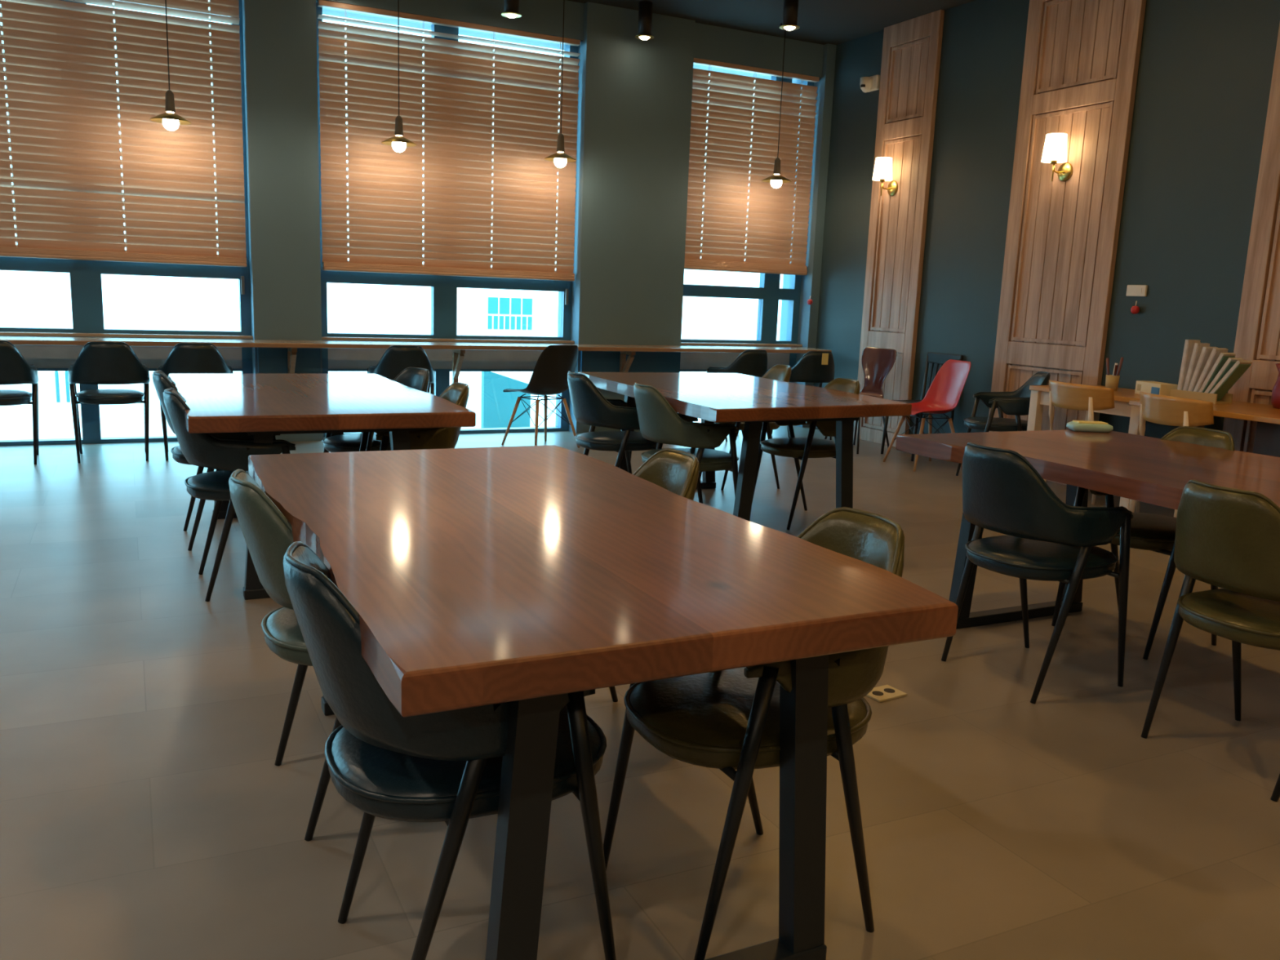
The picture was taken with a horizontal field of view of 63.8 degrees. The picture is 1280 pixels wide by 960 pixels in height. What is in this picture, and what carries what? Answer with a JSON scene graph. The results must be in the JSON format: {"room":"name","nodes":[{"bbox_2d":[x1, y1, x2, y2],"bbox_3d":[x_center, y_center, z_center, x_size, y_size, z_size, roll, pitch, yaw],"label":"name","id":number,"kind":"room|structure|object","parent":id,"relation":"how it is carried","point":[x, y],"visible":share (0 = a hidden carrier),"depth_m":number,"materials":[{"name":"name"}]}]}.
{"room":"cafe","nodes":[
{"label":"cafe","id":0,"kind":"room"},
{"bbox_2d":[241,0,836,441],"bbox_3d":[-3.128,-2.109,7.840,10.700,3.620,0.500,-3,11,-26],"label":"wall","id":1,"kind":"structure","parent":0,"point":[635,95],"depth_m":8.83,"materials":[{"name":"grey paint"}]},
{"bbox_2d":[0,0,253,445],"bbox_3d":[-3.994,-1.915,7.399,2.200,3.330,0.120,-3,11,-26],"label":"window","id":2,"kind":"structure","parent":1,"relation":"in","point":[86,282],"depth_m":7.58,"materials":[{"name":"glass"}]},
{"bbox_2d":[0,0,247,266],"bbox_3d":[-3.913,-2.553,7.180,2.130,1.992,0.080,-3,11,-26],"label":"blind","id":3,"kind":"object","parent":2,"relation":"attached to","point":[60,62],"visible":0.99,"depth_m":7.30,"materials":[{"name":"brown wood"}]},
{"bbox_2d":[0,331,253,338],"bbox_3d":[-3.993,-1.058,7.485,2.200,0.023,0.090,-3,11,-26],"label":"trim","id":4,"kind":"structure","parent":1,"relation":"attached to","point":[2,333],"depth_m":7.54,"materials":[{"name":"brown wood"}]},
{"bbox_2d":[0,336,831,383],"bbox_3d":[-3.001,-0.844,7.633,10.530,0.375,0.418,-3,11,-26],"label":"countertop","id":5,"kind":"structure","parent":1,"relation":"attached to","point":[291,357],"depth_m":8.19,"materials":[{"name":"brown wood"}]},
{"bbox_2d":[315,2,577,437],"bbox_3d":[-1.581,-2.037,8.586,2.185,3.330,0.120,-3,11,-26],"label":"window","id":6,"kind":"structure","parent":1,"relation":"in","point":[443,288],"depth_m":8.68,"materials":[{"name":"blue paint"}]},
{"bbox_2d":[317,0,580,280],"bbox_3d":[-1.502,-2.675,8.366,2.130,1.992,0.080,-3,11,-26],"label":"blind","id":7,"kind":"object","parent":6,"relation":"attached to","point":[427,207],"visible":0.98,"depth_m":8.33,"materials":[{"name":"brown wood"}]},
{"bbox_2d":[321,336,574,343],"bbox_3d":[-1.580,-1.180,8.673,2.185,0.023,0.090,-3,11,-26],"label":"trim","id":8,"kind":"structure","parent":1,"relation":"attached to","point":[323,338],"depth_m":8.60,"materials":[{"name":"brown wood"}]},
{"bbox_2d":[680,342,802,346],"bbox_3d":[0.955,-1.308,9.920,1.420,0.023,0.090,-3,11,-26],"label":"trim","id":9,"kind":"structure","parent":1,"relation":"attached to","point":[682,343],"depth_m":9.89,"materials":[{"name":"brown wood"}]},
{"bbox_2d":[680,63,813,382],"bbox_3d":[0.947,-2.168,9.846,1.420,3.330,0.090,-3,11,-26],"label":"window","id":10,"kind":"structure","parent":1,"relation":"in","point":[769,292],"depth_m":10.02,"materials":[{"name":"glass"}]},
{"bbox_2d":[684,57,819,275],"bbox_3d":[1.033,-2.878,9.598,1.380,1.840,0.080,-3,11,-26],"label":"blind","id":11,"kind":"object","parent":10,"relation":"attached to","point":[770,211],"visible":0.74,"depth_m":9.59,"materials":[{"name":"brown wood"}]},
{"bbox_2d":[807,295,813,304],"bbox_3d":[1.654,-1.747,9.995,0.054,0.088,0.054,-3,11,-26],"label":"tag","id":12,"kind":"object","parent":1,"relation":"hanging from","point":[810,301],"visible":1,"depth_m":9.98,"materials":[{"name":"red plastic"}]},
{"bbox_2d":[0,425,1279,959],"bbox_3d":[-0.262,0.941,2.330,11.300,0.200,13.800,-3,11,-26],"label":"floor","id":13,"kind":"structure","parent":0,"point":[147,811],"depth_m":2.66,"materials":[{"name":"stone"}]},
{"bbox_2d":[0,340,39,464],"bbox_3d":[-4.209,-0.517,6.713,0.498,0.814,0.562,-3,12,-28],"label":"dining chair","id":14,"kind":"object","parent":13,"relation":"on","point":[14,368],"visible":1,"depth_m":6.61,"materials":[{"name":"black leather"}]},
{"bbox_2d":[67,341,150,462],"bbox_3d":[-3.610,-0.548,7.008,0.498,0.814,0.562,-3,11,-26],"label":"dining chair","id":15,"kind":"object","parent":13,"relation":"on","point":[97,362],"visible":1,"depth_m":6.81,"materials":[{"name":"black leather"}]},
{"bbox_2d":[151,369,214,551],"bbox_3d":[-2.023,-0.115,4.952,0.562,0.814,0.498,-3,11,-26],"label":"dining chair","id":16,"kind":"object","parent":13,"relation":"on","point":[161,380],"visible":0.23,"depth_m":4.75,"materials":[{"name":"black leather"}]},
{"bbox_2d":[156,342,233,460],"bbox_3d":[-3.118,-0.569,7.228,0.498,0.814,0.562,-2,11,-24],"label":"dining chair","id":17,"kind":"object","parent":13,"relation":"on","point":[184,357],"visible":0.42,"depth_m":6.96,"materials":[{"name":"black leather"}]},
{"bbox_2d":[163,387,295,601],"bbox_3d":[-1.629,0.034,4.213,0.562,0.814,0.498,-3,11,-26],"label":"dining chair","id":18,"kind":"object","parent":13,"relation":"on","point":[227,452],"visible":0.53,"depth_m":3.99,"materials":[{"name":"black leather"}]},
{"bbox_2d":[228,468,341,841],"bbox_3d":[-0.696,0.377,2.521,0.562,0.814,0.498,-3,12,-28],"label":"dining chair","id":19,"kind":"object","parent":13,"relation":"on","point":[267,532],"visible":0.3,"depth_m":2.31,"materials":[{"name":"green leather"}]},
{"bbox_2d":[168,373,475,599],"bbox_3d":[-1.577,-0.049,4.848,1.092,0.750,1.860,-3,11,-26],"label":"table","id":20,"kind":"object","parent":13,"relation":"on","point":[262,406],"visible":0.66,"depth_m":4.22,"materials":[{"name":"red wood"}]},
{"bbox_2d":[321,367,429,452],"bbox_3d":[-1.390,-0.179,5.442,0.562,0.814,0.498,-7,14,-42],"label":"dining chair","id":21,"kind":"object","parent":13,"relation":"on","point":[416,378],"visible":0.27,"depth_m":5.36,"materials":[{"name":"black leather"}]},
{"bbox_2d":[367,345,435,432],"bbox_3d":[-1.821,-0.634,7.866,0.498,0.814,0.562,-2,11,-20],"label":"dining chair","id":22,"kind":"object","parent":13,"relation":"on","point":[396,358],"visible":0.48,"depth_m":7.59,"materials":[{"name":"black leather"}]},
{"bbox_2d":[359,382,469,451],"bbox_3d":[-1.065,-0.034,4.709,0.562,0.814,0.498,-2,11,-24],"label":"dining chair","id":23,"kind":"object","parent":13,"relation":"on","point":[457,393],"visible":0.24,"depth_m":4.53,"materials":[{"name":"green leather"}]},
{"bbox_2d":[283,541,616,959],"bbox_3d":[-0.343,0.509,1.863,0.562,0.814,0.498,-3,11,-26],"label":"dining chair","id":24,"kind":"object","parent":13,"relation":"on","point":[446,766],"visible":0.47,"depth_m":1.66,"materials":[{"name":"black leather"}]},
{"bbox_2d":[501,345,579,448],"bbox_3d":[-0.787,-0.681,8.283,0.468,0.837,0.506,-8,14,-44],"label":"shell chair","id":25,"kind":"object","parent":13,"relation":"on","point":[549,375],"visible":0.94,"depth_m":8.10,"materials":[{"name":"black plastic"}]},
{"bbox_2d":[248,444,958,959],"bbox_3d":[-0.306,0.437,2.435,0.996,0.750,1.860,-3,11,-26],"label":"table","id":26,"kind":"object","parent":13,"relation":"on","point":[526,577],"visible":0.83,"depth_m":1.83,"materials":[{"name":"red wood"}]},
{"bbox_2d":[567,371,657,474],"bbox_3d":[-0.150,-0.205,5.852,0.562,0.814,0.498,-3,11,-26],"label":"dining chair","id":27,"kind":"object","parent":13,"relation":"on","point":[589,406],"visible":0.81,"depth_m":5.64,"materials":[{"name":"black leather"}]},
{"bbox_2d":[608,448,698,702],"bbox_3d":[-0.123,0.334,2.879,0.562,0.814,0.498,-2,11,-24],"label":"dining chair","id":28,"kind":"object","parent":13,"relation":"on","point":[676,471],"visible":0.12,"depth_m":2.94,"materials":[{"name":"green leather"}]},
{"bbox_2d":[633,382,738,503],"bbox_3d":[0.226,-0.088,5.282,0.562,0.814,0.498,-2,11,-24],"label":"dining chair","id":29,"kind":"object","parent":13,"relation":"on","point":[659,422],"visible":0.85,"depth_m":5.06,"materials":[{"name":"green leather"}]},
{"bbox_2d":[706,349,767,441],"bbox_3d":[0.875,-0.775,9.215,0.498,0.814,0.562,-4,12,-30],"label":"dining chair","id":30,"kind":"object","parent":13,"relation":"on","point":[750,362],"visible":0.48,"depth_m":8.94,"materials":[{"name":"black leather"}]},
{"bbox_2d":[577,372,911,520],"bbox_3d":[0.488,-0.155,5.875,1.235,0.750,2.040,-2,11,-23],"label":"table","id":31,"kind":"object","parent":13,"relation":"on","point":[710,397],"visible":0.66,"depth_m":5.24,"materials":[{"name":"red wood"}]},
{"bbox_2d":[699,364,791,490],"bbox_3d":[0.729,-0.374,6.968,0.562,0.814,0.498,-1,11,-18],"label":"dining chair","id":32,"kind":"object","parent":13,"relation":"on","point":[780,372],"visible":0.27,"depth_m":6.85,"materials":[{"name":"green leather"}]},
{"bbox_2d":[603,506,904,959],"bbox_3d":[0.247,0.485,2.120,0.562,0.814,0.498,-3,11,-26],"label":"dining chair","id":33,"kind":"object","parent":13,"relation":"on","point":[727,721],"visible":0.44,"depth_m":1.97,"materials":[{"name":"green leather"}]},
{"bbox_2d":[770,351,835,439],"bbox_3d":[1.518,-0.788,9.422,0.498,0.814,0.562,-1,11,-16],"label":"dining chair","id":34,"kind":"object","parent":13,"relation":"on","point":[809,369],"visible":0.48,"depth_m":9.16,"materials":[{"name":"black leather"}]},
{"bbox_2d":[821,353,828,364],"bbox_3d":[1.640,-1.072,9.107,0.060,0.100,0.006,-1,11,-17],"label":"paper tag","id":35,"kind":"object","parent":34,"relation":"hanging from","point":[824,356],"visible":1,"depth_m":9.10,"materials":[{"name":"yellow paper"}]},
{"bbox_2d":[751,377,859,529],"bbox_3d":[0.966,-0.171,5.896,0.562,0.814,0.498,-3,11,-26],"label":"dining chair","id":36,"kind":"object","parent":13,"relation":"on","point":[797,448],"visible":0.56,"depth_m":5.74,"materials":[{"name":"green leather"}]},
{"bbox_2d":[824,346,896,453],"bbox_3d":[1.888,-0.692,8.807,0.457,0.871,0.417,-5,13,-36],"label":"chair","id":37,"kind":"object","parent":13,"relation":"on","point":[877,362],"visible":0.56,"depth_m":8.87,"materials":[{"name":"red wood"}]},
{"bbox_2d":[866,684,906,702],"bbox_3d":[0.791,0.692,3.338,0.124,0.010,0.090,-4,12,-32],"label":"floor outlet","id":38,"kind":"object","parent":13,"relation":"on","point":[886,692],"visible":0.96,"depth_m":3.32,"materials":[{"name":"beige"}]},
{"bbox_2d":[871,690,883,695],"bbox_3d":[0.769,0.690,3.324,0.036,0.002,0.036,-4,12,-32],"label":"socket","id":39,"kind":"object","parent":38,"relation":"attached to","point":[873,692],"depth_m":3.32,"materials":[{"name":"grey plastic"}]},
{"bbox_2d":[884,688,894,693],"bbox_3d":[0.813,0.687,3.351,0.036,0.002,0.036,-4,12,-32],"label":"socket","id":40,"kind":"object","parent":38,"relation":"attached to","point":[886,690],"depth_m":3.35,"materials":[{"name":"grey plastic"}]},
{"bbox_2d":[880,351,963,461],"bbox_3d":[2.329,-0.618,8.514,0.443,0.860,0.410,-3,11,-26],"label":"slatted chair","id":41,"kind":"object","parent":13,"relation":"on","point":[937,358],"visible":0.49,"depth_m":8.62,"materials":[{"name":"black wood"}]},
{"bbox_2d":[882,359,970,471],"bbox_3d":[2.249,-0.518,8.023,0.506,0.837,0.468,-1,11,-17],"label":"shell chair","id":42,"kind":"object","parent":13,"relation":"on","point":[944,393],"visible":0.81,"depth_m":8.10,"materials":[{"name":"red plastic"}]},
{"bbox_2d":[955,371,1050,475],"bbox_3d":[2.624,-0.382,7.412,0.562,0.814,0.498,3,10,3],"label":"dining chair","id":43,"kind":"object","parent":13,"relation":"on","point":[1016,402],"visible":0.8,"depth_m":7.27,"materials":[{"name":"black leather"}]},
{"bbox_2d":[941,441,1133,703],"bbox_3d":[1.336,0.278,3.495,0.562,0.814,0.498,-3,11,-26],"label":"dining chair","id":44,"kind":"object","parent":13,"relation":"on","point":[1046,539],"visible":1,"depth_m":3.30,"materials":[{"name":"black leather"}]},
{"bbox_2d":[895,429,1279,629],"bbox_3d":[1.897,0.334,3.475,1.096,0.750,1.900,-3,11,-26],"label":"table","id":45,"kind":"object","parent":13,"relation":"on","point":[1155,471],"visible":0.73,"depth_m":3.71,"materials":[{"name":"red wood"}]},
{"bbox_2d":[1066,420,1113,432],"bbox_3d":[1.906,-0.228,4.356,0.175,0.040,0.098,2,10,-1],"label":"pack","id":46,"kind":"object","parent":45,"relation":"on","point":[1074,425],"visible":1,"depth_m":4.32,"materials":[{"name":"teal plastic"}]},
{"bbox_2d":[1044,380,1140,512],"bbox_3d":[2.828,-0.201,6.446,0.522,0.816,0.544,-1,11,-18],"label":"bentwood chair","id":47,"kind":"object","parent":13,"relation":"on","point":[1091,398],"visible":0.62,"depth_m":6.22,"materials":[{"name":"paint"}]},
{"bbox_2d":[1026,385,1204,512],"bbox_3d":[3.075,-0.208,6.732,0.630,0.745,0.860,-3,11,-26],"label":"cafe table","id":48,"kind":"object","parent":13,"relation":"on","point":[1040,394],"visible":0.18,"depth_m":6.59,"materials":[{"name":"paint"}]},
{"bbox_2d":[1105,374,1119,391],"bbox_3d":[3.087,-0.635,6.721,0.084,0.100,0.084,-3,11,-26],"label":"pen cup","id":49,"kind":"object","parent":48,"relation":"on","point":[1112,381],"visible":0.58,"depth_m":6.69,"materials":[{"name":"beige"}]},
{"bbox_2d":[1106,358,1109,375],"bbox_3d":[3.062,-0.696,6.725,0.043,0.202,0.018,9,12,32],"label":"pen","id":50,"kind":"object","parent":49,"relation":"in","point":[1107,359],"visible":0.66,"depth_m":6.71,"materials":[{"name":"red plastic"}]},
{"bbox_2d":[1113,364,1118,375],"bbox_3d":[3.090,-0.668,6.688,0.018,0.162,0.037,4,10,7],"label":"pen","id":51,"kind":"object","parent":49,"relation":"in","point":[1116,366],"visible":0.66,"depth_m":6.67,"materials":[{"name":"red wood"}]},
{"bbox_2d":[1116,357,1124,375],"bbox_3d":[3.114,-0.693,6.690,0.018,0.212,0.046,-8,14,-44],"label":"pen","id":52,"kind":"object","parent":49,"relation":"in","point":[1122,358],"visible":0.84,"depth_m":6.67,"materials":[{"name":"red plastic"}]},
{"bbox_2d":[1134,380,1177,395],"bbox_3d":[3.209,-0.563,6.387,0.122,0.085,0.260,1,10,-6],"label":"tissue box","id":53,"kind":"object","parent":48,"relation":"on","point":[1150,387],"visible":0.62,"depth_m":6.32,"materials":[{"name":"beige cardboard"}]},
{"bbox_2d":[1051,426,1235,659],"bbox_3d":[1.996,0.212,4.002,0.562,0.814,0.498,-3,12,-28],"label":"dining chair","id":54,"kind":"object","parent":13,"relation":"on","point":[1148,531],"visible":0.17,"depth_m":3.94,"materials":[{"name":"green leather"}]},
{"bbox_2d":[1128,391,1213,517],"bbox_3d":[3.064,-0.067,5.755,0.522,0.816,0.544,0,11,-12],"label":"bentwood chair","id":55,"kind":"object","parent":13,"relation":"on","point":[1154,408],"visible":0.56,"depth_m":5.55,"materials":[{"name":"paint"}]},
{"bbox_2d":[1128,400,1279,457],"bbox_3d":[3.556,0.006,5.618,0.770,0.757,1.540,-3,11,-26],"label":"desk","id":56,"kind":"object","parent":13,"relation":"on","point":[1267,438],"visible":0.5,"depth_m":5.47,"materials":[{"name":"brown wood"}]},
{"bbox_2d":[1169,389,1233,404],"bbox_3d":[3.342,-0.498,6.126,0.150,0.060,0.300,-3,11,-26],"label":"stand","id":57,"kind":"object","parent":56,"relation":"on","point":[1227,398],"visible":0.71,"depth_m":6.05,"materials":[{"name":"beige wood"}]},
{"bbox_2d":[1177,339,1200,390],"bbox_3d":[3.303,-0.674,6.186,0.110,0.338,0.036,-3,11,-26],"label":"book","id":58,"kind":"object","parent":57,"relation":"in","point":[1189,344],"visible":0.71,"depth_m":6.15,"materials":[{"name":"beige paper"}]},
{"bbox_2d":[1182,342,1209,391],"bbox_3d":[3.327,-0.658,6.149,0.110,0.323,0.066,-3,11,-26],"label":"book","id":59,"kind":"object","parent":57,"relation":"in","point":[1197,348],"visible":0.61,"depth_m":6.11,"materials":[{"name":"beige paper"}]},
{"bbox_2d":[1187,346,1217,391],"bbox_3d":[3.342,-0.641,6.111,0.110,0.305,0.092,-3,11,-26],"label":"book","id":60,"kind":"object","parent":57,"relation":"in","point":[1206,352],"visible":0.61,"depth_m":6.07,"materials":[{"name":"beige paper"}]},
{"bbox_2d":[1193,347,1228,391],"bbox_3d":[3.366,-0.630,6.073,0.110,0.303,0.121,-3,11,-26],"label":"newspaper","id":61,"kind":"object","parent":57,"relation":"in","point":[1215,352],"visible":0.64,"depth_m":6.02,"materials":[{"name":"beige paper"}]},
{"bbox_2d":[1198,352,1235,392],"bbox_3d":[3.380,-0.611,6.037,0.110,0.281,0.142,-3,11,-26],"label":"book","id":62,"kind":"object","parent":57,"relation":"in","point":[1223,357],"visible":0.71,"depth_m":5.98,"materials":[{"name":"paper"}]},
{"bbox_2d":[1204,357,1244,393],"bbox_3d":[3.401,-0.591,6.006,0.110,0.258,0.160,-3,11,-26],"label":"book","id":63,"kind":"object","parent":57,"relation":"in","point":[1230,362],"visible":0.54,"depth_m":5.95,"materials":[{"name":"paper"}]},
{"bbox_2d":[1208,360,1252,400],"bbox_3d":[3.416,-0.576,5.967,0.110,0.248,0.184,-3,11,-26],"label":"book","id":64,"kind":"object","parent":57,"relation":"in","point":[1237,370],"visible":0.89,"depth_m":5.93,"materials":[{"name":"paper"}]},
{"bbox_2d":[1128,400,1279,424],"bbox_3d":[3.570,-0.340,5.555,0.770,0.030,1.540,-3,11,-26],"label":"countertop","id":65,"kind":"structure","parent":56,"relation":"on","point":[1264,413],"depth_m":5.60,"materials":[{"name":"brown wood"}]},
{"bbox_2d":[1271,363,1279,408],"bbox_3d":[3.702,-0.531,5.845,0.184,0.250,0.184,-3,11,-26],"label":"vase","id":66,"kind":"object","parent":56,"relation":"on","point":[1275,399],"visible":1,"depth_m":5.84,"materials":[{"name":"red ceramic"}]},
{"bbox_2d":[1141,479,1279,801],"bbox_3d":[1.754,0.405,2.885,0.562,0.814,0.498,-2,11,-23],"label":"dining chair","id":67,"kind":"object","parent":13,"relation":"on","point":[1228,539],"visible":1,"depth_m":2.75,"materials":[{"name":"green leather"}]},
{"bbox_2d":[567,0,975,44],"bbox_3d":[-0.118,-2.815,1.650,11.300,0.200,13.800,-3,11,-26],"label":"ceiling","id":68,"kind":"structure","parent":0,"point":[835,22],"depth_m":8.65,"materials":[{"name":"grey paint"}]},
{"bbox_2d":[150,0,191,130],"bbox_3d":[-3.192,-3.081,6.931,0.260,1.389,0.260,-3,11,-26],"label":"pendant lamp","id":69,"kind":"object","parent":68,"relation":"hanging from","point":[171,121],"visible":1,"depth_m":7.00,"materials":[{"name":"black metal"}]},
{"bbox_2d":[164,89,175,112],"bbox_3d":[-3.212,-2.587,7.020,0.068,0.140,0.068,-3,11,-26],"label":"socket","id":70,"kind":"object","parent":69,"relation":"attached to","point":[170,101],"depth_m":7.00,"materials":[{"name":"grey"}]},
{"bbox_2d":[381,0,416,152],"bbox_3d":[-1.790,-3.152,7.621,0.260,1.389,0.260,-3,11,-26],"label":"pendant lamp","id":71,"kind":"object","parent":68,"relation":"hanging from","point":[398,143],"visible":1,"depth_m":7.69,"materials":[{"name":"black metal"}]},
{"bbox_2d":[394,115,403,136],"bbox_3d":[-1.809,-2.658,7.710,0.068,0.140,0.068,-3,11,-26],"label":"socket","id":72,"kind":"object","parent":71,"relation":"attached to","point":[398,120],"depth_m":7.69,"materials":[{"name":"grey"}]},
{"bbox_2d":[501,0,521,17],"bbox_3d":[-0.998,-3.747,7.990,0.160,0.289,0.160,-3,11,-26],"label":"ceiling lamp","id":73,"kind":"object","parent":68,"relation":"attached to","point":[511,10],"visible":1,"depth_m":7.96,"materials":[{"name":"black metal"}]},
{"bbox_2d":[544,0,576,167],"bbox_3d":[-0.620,-3.212,8.197,0.260,1.389,0.260,-3,11,-26],"label":"pendant lamp","id":74,"kind":"object","parent":68,"relation":"hanging from","point":[560,159],"visible":1,"depth_m":8.26,"materials":[{"name":"black metal"}]},
{"bbox_2d":[556,133,564,152],"bbox_3d":[-0.639,-2.718,8.286,0.068,0.140,0.068,-3,11,-26],"label":"socket","id":75,"kind":"object","parent":74,"relation":"attached to","point":[560,146],"depth_m":8.26,"materials":[{"name":"grey"}]},
{"bbox_2d":[635,0,653,39],"bbox_3d":[0.042,-3.804,8.524,0.160,0.289,0.160,-3,11,-26],"label":"ceiling lamp","id":76,"kind":"object","parent":68,"relation":"attached to","point":[645,7],"visible":1,"depth_m":8.48,"materials":[{"name":"black metal"}]},
{"bbox_2d":[761,22,791,188],"bbox_3d":[1.249,-3.307,9.116,0.260,1.389,0.260,-3,11,-26],"label":"pendant lamp","id":77,"kind":"object","parent":68,"relation":"hanging from","point":[776,180],"visible":0.92,"depth_m":9.18,"materials":[{"name":"black metal"}]},
{"bbox_2d":[773,157,780,174],"bbox_3d":[1.230,-2.812,9.206,0.068,0.140,0.068,-3,11,-26],"label":"socket","id":78,"kind":"object","parent":77,"relation":"attached to","point":[777,162],"depth_m":9.18,"materials":[{"name":"grey"}]},
{"bbox_2d":[779,0,799,30],"bbox_3d":[1.179,-3.673,8.041,0.160,0.289,0.160,-3,11,-26],"label":"ceiling lamp","id":79,"kind":"object","parent":68,"relation":"attached to","point":[790,11],"visible":1,"depth_m":8.00,"materials":[{"name":"black metal"}]},
{"bbox_2d":[813,0,1279,438],"bbox_3d":[4.740,-1.187,4.416,0.300,3.620,13.800,-3,11,-26],"label":"wall","id":80,"kind":"structure","parent":0,"point":[1206,68],"depth_m":7.03,"materials":[{"name":"green paint"}]},
{"bbox_2d":[859,74,880,93],"bbox_3d":[2.036,-3.530,9.160,0.150,0.145,0.160,-3,11,-26],"label":"security camera","id":81,"kind":"object","parent":80,"relation":"attached to","point":[868,84],"visible":1,"depth_m":9.13,"materials":[{"name":"white plastic"}]},
{"bbox_2d":[853,9,944,447],"bbox_3d":[2.242,-2.114,9.007,0.045,3.620,0.710,-3,11,-26],"label":"wood panel","id":82,"kind":"object","parent":80,"relation":"attached to","point":[911,48],"visible":0.85,"depth_m":8.93,"materials":[{"name":"brown wood"}]},
{"bbox_2d":[872,156,897,195],"bbox_3d":[2.129,-2.638,8.953,0.211,0.320,0.172,-3,11,-26],"label":"wall sconce","id":83,"kind":"object","parent":82,"relation":"attached to","point":[882,171],"visible":1,"depth_m":8.88,"materials":[{"name":"white fabric"}]},
{"bbox_2d":[988,0,1146,485],"bbox_3d":[3.035,-1.798,7.428,0.045,3.620,0.980,-3,11,-26],"label":"wood panel","id":84,"kind":"object","parent":80,"relation":"attached to","point":[1082,57],"visible":0.73,"depth_m":7.35,"materials":[{"name":"brown wood"}]},
{"bbox_2d":[1040,133,1072,181],"bbox_3d":[2.959,-2.287,7.303,0.211,0.320,0.172,-3,11,-26],"label":"wall sconce","id":85,"kind":"object","parent":84,"relation":"attached to","point":[1055,149],"visible":1,"depth_m":7.24,"materials":[{"name":"white fabric"}]},
{"bbox_2d":[1130,301,1139,314],"bbox_3d":[3.324,-1.157,6.894,0.054,0.088,0.054,-3,11,-26],"label":"tag","id":86,"kind":"object","parent":80,"relation":"hanging from","point":[1135,309],"visible":1,"depth_m":6.88,"materials":[{"name":"red plastic"}]},
{"bbox_2d":[1125,284,1147,296],"bbox_3d":[3.334,-1.271,6.899,0.022,0.075,0.150,-3,11,-26],"label":"wall plate","id":87,"kind":"object","parent":80,"relation":"attached to","point":[1131,290],"visible":1,"depth_m":6.89,"materials":[{"name":"white plastic"}]},
{"bbox_2d":[1222,23,1279,453],"bbox_3d":[3.892,-1.456,5.721,0.045,3.620,0.980,-3,11,-26],"label":"wood panel","id":88,"kind":"object","parent":80,"relation":"attached to","point":[1257,340],"visible":0.52,"depth_m":6.11,"materials":[{"name":"brown wood"}]},
{"label":"outside","id":89,"kind":"structure","parent":0,"visible":0},
{"bbox_2d":[0,370,706,439],"bbox_3d":[-14.120,-5.776,39.441,130.000,0.250,66.100,-3,11,-26],"label":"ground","id":90,"kind":"structure","parent":89,"point":[55,420],"depth_m":13.35,"materials":[{"name":"white"}]},
{"bbox_2d":[54,370,60,402],"bbox_3d":[-7.915,-1.275,13.959,0.044,0.440,0.043,-3,11,-26],"label":"bollard","id":91,"kind":"object","parent":90,"relation":"on","point":[56,374],"visible":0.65,"depth_m":13.95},
{"bbox_2d":[64,370,70,402],"bbox_3d":[-7.807,-1.281,14.012,0.044,0.440,0.043,-3,11,-26],"label":"bollard","id":92,"kind":"object","parent":90,"relation":"on","point":[67,384],"visible":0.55,"depth_m":14.00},
{"bbox_2d":[0,0,783,340],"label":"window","id":93,"kind":"structure","parent":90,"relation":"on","point":[28,299],"depth_m":31.93,"materials":[{"name":"white"}]},
{"bbox_2d":[480,371,530,428],"bbox_3d":[-1.672,-0.999,12.829,0.610,0.770,0.100,-3,11,-26],"label":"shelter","id":94,"kind":"object","parent":90,"relation":"on","point":[497,405],"visible":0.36,"depth_m":12.76,"materials":[{"name":"teal glass"}]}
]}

